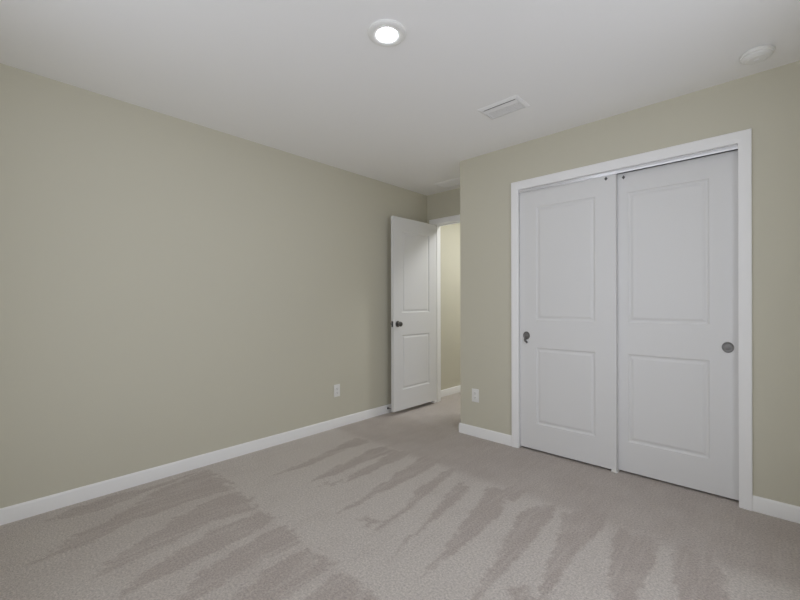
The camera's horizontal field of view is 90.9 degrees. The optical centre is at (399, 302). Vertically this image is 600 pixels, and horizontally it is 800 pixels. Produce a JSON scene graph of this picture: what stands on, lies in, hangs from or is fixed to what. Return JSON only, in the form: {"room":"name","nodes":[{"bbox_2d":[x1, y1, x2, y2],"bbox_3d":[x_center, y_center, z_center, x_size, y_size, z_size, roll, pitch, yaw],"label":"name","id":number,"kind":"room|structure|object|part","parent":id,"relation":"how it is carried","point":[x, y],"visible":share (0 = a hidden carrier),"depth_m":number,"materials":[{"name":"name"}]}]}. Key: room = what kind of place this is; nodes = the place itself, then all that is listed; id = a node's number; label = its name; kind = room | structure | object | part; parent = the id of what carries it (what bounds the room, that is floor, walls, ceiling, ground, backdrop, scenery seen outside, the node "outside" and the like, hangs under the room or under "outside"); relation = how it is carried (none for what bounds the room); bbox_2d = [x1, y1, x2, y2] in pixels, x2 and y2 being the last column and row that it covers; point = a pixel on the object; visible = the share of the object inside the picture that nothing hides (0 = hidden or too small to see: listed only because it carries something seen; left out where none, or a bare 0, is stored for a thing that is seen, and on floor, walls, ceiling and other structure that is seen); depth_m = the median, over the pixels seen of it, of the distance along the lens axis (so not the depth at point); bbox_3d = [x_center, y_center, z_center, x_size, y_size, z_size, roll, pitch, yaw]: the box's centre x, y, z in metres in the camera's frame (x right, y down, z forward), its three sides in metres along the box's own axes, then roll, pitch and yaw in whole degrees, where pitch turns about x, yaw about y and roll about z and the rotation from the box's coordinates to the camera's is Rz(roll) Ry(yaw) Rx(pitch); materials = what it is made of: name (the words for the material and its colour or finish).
{"room":"empty bedroom","nodes":[
{"label":"empty bedroom","id":0,"kind":"room"},
{"bbox_2d":[0,63,460,507],"bbox_3d":[-0.669,-0.028,3.706,0.116,2.490,5.210,0,0,43],"label":"wall","id":1,"kind":"structure","parent":0,"point":[172,289],"depth_m":2.66,"materials":[{"name":"beige paint"}]},
{"bbox_2d":[0,404,390,525],"bbox_3d":[-1.043,1.126,3.210,0.012,0.085,3.972,0,0,43],"label":"baseboard","id":2,"kind":"structure","parent":1,"relation":"attached to","point":[16,512],"depth_m":2.62,"materials":[{"name":"white paint"}]},
{"bbox_2d":[334,384,339,396],"bbox_3d":[-0.591,0.822,3.695,0.009,0.115,0.070,0,0,43],"label":"wall outlet","id":3,"kind":"object","parent":1,"relation":"attached to","point":[336,387],"visible":1,"depth_m":3.69,"materials":[{"name":"white plastic"}]},
{"bbox_2d":[441,385,460,396],"bbox_3d":[2.002,1.119,4.020,3.345,0.085,1.100,0,0,43],"label":"baseboard","id":4,"kind":"structure","parent":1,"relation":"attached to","point":[456,389],"depth_m":5.00,"materials":[{"name":"white paint"}]},
{"bbox_2d":[0,392,799,599],"bbox_3d":[0.596,1.164,2.522,3.345,0.001,5.210,0,0,43],"label":"floor","id":5,"kind":"structure","parent":0,"point":[405,504],"depth_m":2.01,"materials":[{"name":"carpet"}]},
{"bbox_2d":[0,0,799,195],"bbox_3d":[0.590,-1.335,2.522,3.577,0.120,5.442,0,0,43],"label":"ceiling","id":6,"kind":"structure","parent":0,"point":[307,79],"depth_m":2.07,"materials":[{"name":"white paint"}]},
{"bbox_2d":[368,19,405,46],"bbox_3d":[-0.062,-1.267,1.857,0.181,0.014,0.181,0,0,43],"label":"recessed light","id":7,"kind":"object","parent":6,"relation":"in","point":[384,32],"visible":1,"depth_m":1.84,"materials":[{"name":"white plastic"}]},
{"bbox_2d":[433,177,459,187],"bbox_3d":[0.579,-1.270,4.157,0.420,0.010,0.200,0,0,43],"label":"ceiling vent","id":8,"kind":"object","parent":6,"relation":"in","point":[453,182],"visible":0.63,"depth_m":4.18,"materials":[{"name":"white metal"}]},
{"bbox_2d":[478,95,529,119],"bbox_3d":[0.677,-1.269,2.574,0.279,0.014,0.185,0,0,43],"label":"ceiling vent","id":9,"kind":"object","parent":6,"relation":"in","point":[514,103],"visible":1,"depth_m":2.55,"materials":[{"name":"white metal"}]},
{"bbox_3d":[0.648,-1.266,2.543,0.235,0.009,0.027,0,0,43],"label":"divider blade","id":10,"kind":"part","parent":9,"relation":"part of","materials":[{"name":"white metal"}]},
{"bbox_2d":[739,45,774,64],"bbox_3d":[1.820,-1.257,2.008,0.135,0.040,0.135,0,0,43],"label":"smoke detector","id":11,"kind":"object","parent":6,"relation":"attached to","point":[758,54],"visible":1,"depth_m":1.98,"materials":[{"name":"white plastic"}]},
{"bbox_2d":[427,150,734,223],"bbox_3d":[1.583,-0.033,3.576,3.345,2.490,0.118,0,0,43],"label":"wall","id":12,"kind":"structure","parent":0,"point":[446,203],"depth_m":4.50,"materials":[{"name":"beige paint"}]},
{"bbox_2d":[390,216,436,411],"bbox_3d":[0.167,0.113,4.324,0.144,2.026,0.733,0,0,44],"label":"door","id":13,"kind":"structure","parent":12,"relation":"in","point":[413,323],"depth_m":4.29,"materials":[{"name":"white paint"}]},
{"bbox_3d":[-0.004,0.218,4.080,0.054,0.065,0.065,0,0,44],"label":"knob","id":14,"kind":"part","parent":13,"relation":"part of","materials":[{"name":"black metal"}]},
{"bbox_2d":[429,214,459,402],"bbox_3d":[0.704,0.094,4.401,0.844,2.141,0.152,0,0,43],"label":"door frame","id":15,"kind":"structure","parent":12,"relation":"attached to","point":[457,221],"depth_m":4.64,"materials":[{"name":"white paint"}]},
{"bbox_2d":[460,61,799,506],"bbox_3d":[1.462,-0.033,2.765,2.410,2.490,0.116,0,0,43],"label":"wall","id":16,"kind":"structure","parent":0,"point":[767,102],"depth_m":2.32,"materials":[{"name":"beige paint"}]},
{"bbox_2d":[472,388,478,402],"bbox_3d":[0.657,0.807,3.437,0.070,0.115,0.009,0,0,43],"label":"wall outlet","id":17,"kind":"object","parent":16,"relation":"attached to","point":[475,392],"visible":1,"depth_m":3.43,"materials":[{"name":"white plastic"}]},
{"bbox_2d":[459,423,511,445],"bbox_3d":[0.722,1.122,3.374,0.516,0.085,0.012,0,0,43],"label":"baseboard","id":18,"kind":"structure","parent":16,"relation":"attached to","point":[490,435],"depth_m":3.35,"materials":[{"name":"white paint"}]},
{"bbox_2d":[519,144,737,193],"bbox_3d":[1.477,-0.895,2.743,1.338,0.026,0.096,0,0,43],"label":"door track","id":19,"kind":"object","parent":16,"relation":"attached to","point":[732,147],"visible":0.8,"depth_m":2.58,"materials":[{"name":"white metal"}]},
{"bbox_2d":[520,174,617,469],"bbox_3d":[1.227,0.127,2.936,0.699,2.040,0.052,0,0,43],"label":"door","id":20,"kind":"structure","parent":19,"relation":"hanging from","point":[569,402],"depth_m":2.90,"materials":[{"name":"white paint"}]},
{"bbox_3d":[1.006,0.259,3.133,0.057,0.064,0.004,0,0,43],"label":"finger pull","id":21,"kind":"part","parent":20,"relation":"part of","materials":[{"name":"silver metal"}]},
{"bbox_3d":[1.478,-0.903,2.744,1.338,0.010,0.092,0,0,43],"label":"rail","id":22,"kind":"part","parent":19,"relation":"part of","materials":[{"name":"white metal"}]},
{"bbox_2d":[617,150,738,499],"bbox_3d":[1.719,0.130,2.538,0.706,2.036,0.036,0,0,43],"label":"door","id":23,"kind":"structure","parent":19,"relation":"hanging from","point":[678,345],"depth_m":2.47,"materials":[{"name":"white paint"}]},
{"bbox_3d":[1.931,0.261,2.318,0.057,0.064,0.004,0,0,43],"label":"finger pull","id":24,"kind":"part","parent":23,"relation":"part of","materials":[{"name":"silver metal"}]},
{"bbox_2d":[511,128,752,510],"bbox_3d":[1.477,0.094,2.740,1.456,2.136,0.133,0,0,43],"label":"door frame","id":25,"kind":"structure","parent":16,"relation":"attached to","point":[743,138],"depth_m":2.24,"materials":[{"name":"white paint"}]},
{"bbox_2d":[753,495,799,523],"bbox_3d":[2.136,1.118,2.047,0.450,0.085,0.012,0,0,43],"label":"baseboard","id":26,"kind":"structure","parent":16,"relation":"attached to","point":[781,510],"depth_m":2.13,"materials":[{"name":"white paint"}]}
]}

